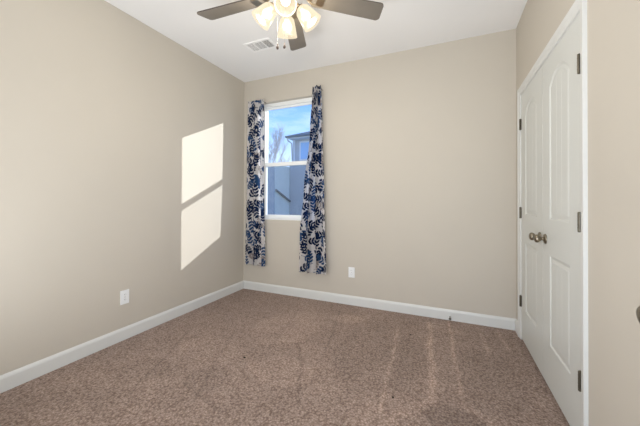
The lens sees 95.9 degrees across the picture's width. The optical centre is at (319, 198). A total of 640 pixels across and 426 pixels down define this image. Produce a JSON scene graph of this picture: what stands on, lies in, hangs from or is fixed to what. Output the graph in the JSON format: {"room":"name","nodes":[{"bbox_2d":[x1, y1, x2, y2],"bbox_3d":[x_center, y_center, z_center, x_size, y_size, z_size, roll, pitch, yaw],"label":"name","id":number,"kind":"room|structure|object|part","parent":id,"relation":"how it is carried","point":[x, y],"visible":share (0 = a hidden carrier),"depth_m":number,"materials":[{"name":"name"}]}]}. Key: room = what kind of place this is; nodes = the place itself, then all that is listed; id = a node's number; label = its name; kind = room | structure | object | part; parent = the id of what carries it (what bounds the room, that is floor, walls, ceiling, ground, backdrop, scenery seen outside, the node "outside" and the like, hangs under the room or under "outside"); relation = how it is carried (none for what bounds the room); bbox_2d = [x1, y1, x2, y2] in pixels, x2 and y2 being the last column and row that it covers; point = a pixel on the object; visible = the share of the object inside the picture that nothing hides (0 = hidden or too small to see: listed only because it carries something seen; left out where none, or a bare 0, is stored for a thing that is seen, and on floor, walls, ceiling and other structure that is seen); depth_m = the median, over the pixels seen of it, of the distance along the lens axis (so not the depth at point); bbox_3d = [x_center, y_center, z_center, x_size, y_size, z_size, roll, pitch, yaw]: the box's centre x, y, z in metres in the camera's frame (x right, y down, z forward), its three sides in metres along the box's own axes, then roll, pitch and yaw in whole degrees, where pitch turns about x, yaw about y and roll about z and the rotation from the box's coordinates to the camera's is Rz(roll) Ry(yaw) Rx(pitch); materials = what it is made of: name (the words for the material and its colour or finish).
{"room":"empty bedroom","nodes":[
{"label":"empty bedroom","id":0,"kind":"room"},
{"bbox_2d":[0,0,243,375],"bbox_3d":[-1.736,-0.192,2.333,0.120,2.734,3.578,0,0,24],"label":"wall","id":1,"kind":"structure","parent":0,"point":[122,145],"depth_m":2.25,"materials":[{"name":"beige paint"}]},
{"bbox_2d":[0,280,243,393],"bbox_3d":[-1.703,1.124,2.242,0.014,0.102,3.458,0,0,24],"label":"baseboard","id":2,"kind":"structure","parent":1,"relation":"attached to","point":[12,379],"depth_m":2.23,"materials":[{"name":"white paint"}]},
{"bbox_2d":[120,289,128,304],"bbox_3d":[-1.631,0.823,2.413,0.008,0.116,0.072,0,0,24],"label":"wall outlet","id":3,"kind":"object","parent":1,"relation":"attached to","point":[124,295],"visible":1,"depth_m":2.41,"materials":[{"name":"white plastic"}]},
{"bbox_2d":[0,289,569,425],"bbox_3d":[-0.291,1.226,1.688,3.285,0.100,3.578,0,0,24],"label":"floor","id":4,"kind":"structure","parent":0,"point":[307,362],"depth_m":1.91,"materials":[{"name":"beige carpet"}]},
{"bbox_2d":[105,0,526,81],"bbox_3d":[-0.282,-1.608,1.708,3.285,0.100,3.578,0,0,24],"label":"ceiling","id":5,"kind":"structure","parent":0,"point":[402,25],"depth_m":2.66,"materials":[{"name":"white paint"}]},
{"bbox_2d":[243,38,276,52],"bbox_3d":[-0.599,-1.547,2.923,0.300,0.007,0.176,0,0,24],"label":"ceiling vent","id":6,"kind":"object","parent":5,"relation":"in","point":[267,43],"visible":0.93,"depth_m":2.92,"materials":[{"name":"white metal"}]},
{"bbox_2d":[197,0,383,50],"bbox_3d":[-0.249,-1.230,1.799,1.237,0.656,1.265,0,0,24],"label":"ceiling fan","id":7,"kind":"object","parent":5,"relation":"hanging from","point":[289,10],"visible":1,"depth_m":1.90,"materials":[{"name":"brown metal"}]},
{"bbox_3d":[-0.594,-1.276,1.943,0.494,0.033,0.137,0,0,20],"label":"blade","id":8,"kind":"part","parent":7,"relation":"part of","materials":[{"name":"brown wood"}]},
{"bbox_3d":[-0.350,-1.132,1.783,0.149,0.153,0.137,0,0,24],"label":"lamp shade","id":9,"kind":"part","parent":7,"relation":"part of","materials":[{"name":"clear glass"}]},
{"bbox_3d":[-0.325,-1.157,1.788,0.062,0.070,0.052,0,0,24],"label":"bulb","id":10,"kind":"part","parent":7,"relation":"part of","materials":[{"name":"white glass"}]},
{"bbox_3d":[-0.193,-1.132,1.657,0.137,0.153,0.149,0,0,24],"label":"lamp shade","id":11,"kind":"part","parent":7,"relation":"part of","materials":[{"name":"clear glass"}]},
{"bbox_3d":[-0.198,-1.157,1.683,0.052,0.070,0.062,0,0,24],"label":"bulb","id":12,"kind":"part","parent":7,"relation":"part of","materials":[{"name":"white glass"}]},
{"bbox_3d":[-0.219,-1.155,1.915,0.052,0.070,0.062,0,0,24],"label":"bulb","id":13,"kind":"part","parent":7,"relation":"part of","materials":[{"name":"white glass"}]},
{"bbox_3d":[-0.224,-1.130,1.940,0.137,0.153,0.149,0,0,24],"label":"lamp shade","id":14,"kind":"part","parent":7,"relation":"part of","materials":[{"name":"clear glass"}]},
{"bbox_3d":[-0.191,-1.272,2.211,0.137,0.033,0.494,0,0,2],"label":"blade","id":15,"kind":"part","parent":7,"relation":"part of","materials":[{"name":"brown wood"}]},
{"bbox_3d":[-0.092,-1.156,1.809,0.062,0.070,0.052,0,0,24],"label":"bulb","id":16,"kind":"part","parent":7,"relation":"part of","materials":[{"name":"white glass"}]},
{"bbox_3d":[-0.067,-1.131,1.814,0.149,0.153,0.137,0,0,24],"label":"lamp shade","id":17,"kind":"part","parent":7,"relation":"part of","materials":[{"name":"white glass"}]},
{"bbox_3d":[0.189,-1.273,1.911,0.494,0.033,0.137,0,0,-16],"label":"blade","id":18,"kind":"part","parent":7,"relation":"part of","materials":[{"name":"brown wood"}]},
{"bbox_2d":[243,29,516,318],"bbox_3d":[0.408,-0.178,3.282,3.045,2.734,0.120,0,0,24],"label":"wall","id":19,"kind":"structure","parent":0,"point":[419,144],"depth_m":2.96,"materials":[{"name":"beige paint"}]},
{"bbox_2d":[245,99,264,265],"bbox_3d":[-0.818,-0.200,3.704,0.310,2.114,0.099,0,0,24],"label":"curtain","id":20,"kind":"object","parent":19,"relation":"hanging from","point":[255,214],"visible":1,"depth_m":3.69,"materials":[{"name":"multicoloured fabric"}]},
{"bbox_2d":[264,96,321,220],"bbox_3d":[-0.348,-0.480,3.611,0.855,1.498,0.117,0,0,24],"label":"window","id":21,"kind":"structure","parent":19,"relation":"in","point":[306,101],"depth_m":3.72,"materials":[{"name":"white plastic"}]},
{"bbox_3d":[-0.350,0.262,3.606,0.855,0.013,0.117,0,0,24],"label":"sill","id":22,"kind":"part","parent":21,"relation":"part of","materials":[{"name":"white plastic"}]},
{"bbox_3d":[-0.343,-0.114,3.623,0.803,0.698,0.024,0,0,24],"label":"sash","id":23,"kind":"part","parent":21,"relation":"part of","materials":[{"name":"clear glass"}]},
{"bbox_3d":[-0.330,-0.800,3.652,0.803,0.769,0.022,0,0,24],"label":"sash","id":24,"kind":"part","parent":21,"relation":"part of","materials":[{"name":"clear glass"}]},
{"bbox_2d":[299,85,325,274],"bbox_3d":[-0.063,-0.215,3.349,0.343,2.164,0.135,0,0,24],"label":"curtain","id":25,"kind":"object","parent":19,"relation":"hanging from","point":[312,251],"visible":1,"depth_m":3.34,"materials":[{"name":"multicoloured fabric"}]},
{"bbox_2d":[348,267,354,277],"bbox_3d":[0.352,0.826,3.228,0.072,0.116,0.008,0,0,24],"label":"wall outlet","id":26,"kind":"object","parent":19,"relation":"attached to","point":[351,270],"visible":1,"depth_m":3.22,"materials":[{"name":"white plastic"}]},
{"bbox_2d":[244,281,515,329],"bbox_3d":[0.383,1.137,3.208,3.031,0.102,0.014,0,0,24],"label":"baseboard","id":27,"kind":"structure","parent":19,"relation":"attached to","point":[426,311],"depth_m":3.04,"materials":[{"name":"white paint"}]},
{"bbox_2d":[516,0,639,425],"bbox_3d":[1.163,-0.191,1.063,0.120,2.734,3.578,0,0,24],"label":"wall","id":28,"kind":"structure","parent":0,"point":[613,26],"depth_m":1.12,"materials":[{"name":"beige paint"}]},
{"bbox_2d":[515,319,517,334],"bbox_3d":[1.739,1.137,2.545,0.014,0.102,0.112,0,0,24],"label":"baseboard","id":29,"kind":"structure","parent":28,"relation":"attached to","point":[516,321],"depth_m":2.54,"materials":[{"name":"white paint"}]},
{"bbox_2d":[519,67,542,375],"bbox_3d":[1.569,0.147,2.174,0.098,2.040,0.596,0,0,24],"label":"door","id":30,"kind":"structure","parent":28,"relation":"in","point":[531,121],"depth_m":2.14,"materials":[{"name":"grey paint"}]},
{"bbox_2d":[517,0,588,425],"bbox_3d":[1.499,0.121,1.876,0.117,2.124,1.314,0,0,24],"label":"trim","id":31,"kind":"structure","parent":28,"relation":"attached to","point":[579,6],"depth_m":1.33,"materials":[{"name":"white paint"}]},
{"bbox_2d":[533,13,580,425],"bbox_3d":[1.327,0.142,1.624,0.098,2.040,0.598,0,0,24],"label":"door","id":32,"kind":"structure","parent":28,"relation":"in","point":[561,238],"depth_m":1.56,"materials":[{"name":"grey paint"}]},
{"bbox_2d":[636,306,639,322],"bbox_3d":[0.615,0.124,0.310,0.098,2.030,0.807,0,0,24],"label":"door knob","id":33,"kind":"structure","parent":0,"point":[638,308],"depth_m":0.64,"materials":[{"name":"grey metal"}]},
{"label":"outside","id":34,"kind":"structure","parent":0,"visible":0},
{"bbox_3d":[-0.983,1.953,35.138,90.000,0.100,56.392,0,0,24],"label":"ground","id":35,"kind":"structure","parent":34,"visible":0},
{"bbox_2d":[267,166,290,214],"bbox_3d":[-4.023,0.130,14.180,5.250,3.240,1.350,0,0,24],"label":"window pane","id":36,"kind":"object","parent":35,"relation":"on","point":[279,200],"visible":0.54,"depth_m":12.85,"materials":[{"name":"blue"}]},
{"bbox_2d":[268,125,290,162],"bbox_3d":[-5.079,-3.021,30.040,5.567,9.767,5.226,0,0,24],"label":"bare tree","id":37,"kind":"object","parent":35,"relation":"on","point":[276,144],"visible":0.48,"depth_m":29.41,"materials":[{"name":"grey plant"}]},
{"bbox_2d":[285,131,309,214],"bbox_3d":[3.640,-1.316,15.585,7.840,6.200,8.550,0,0,24],"label":"neighbor house","id":38,"kind":"structure","parent":35,"relation":"on","point":[299,150],"depth_m":13.54,"materials":[{"name":"blue"}]},
{"bbox_3d":[-0.462,-2.215,13.273,0.940,0.760,0.020,0,0,24],"label":"pane","id":39,"kind":"part","parent":38,"relation":"part of","materials":[{"name":"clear glass"}]}
]}

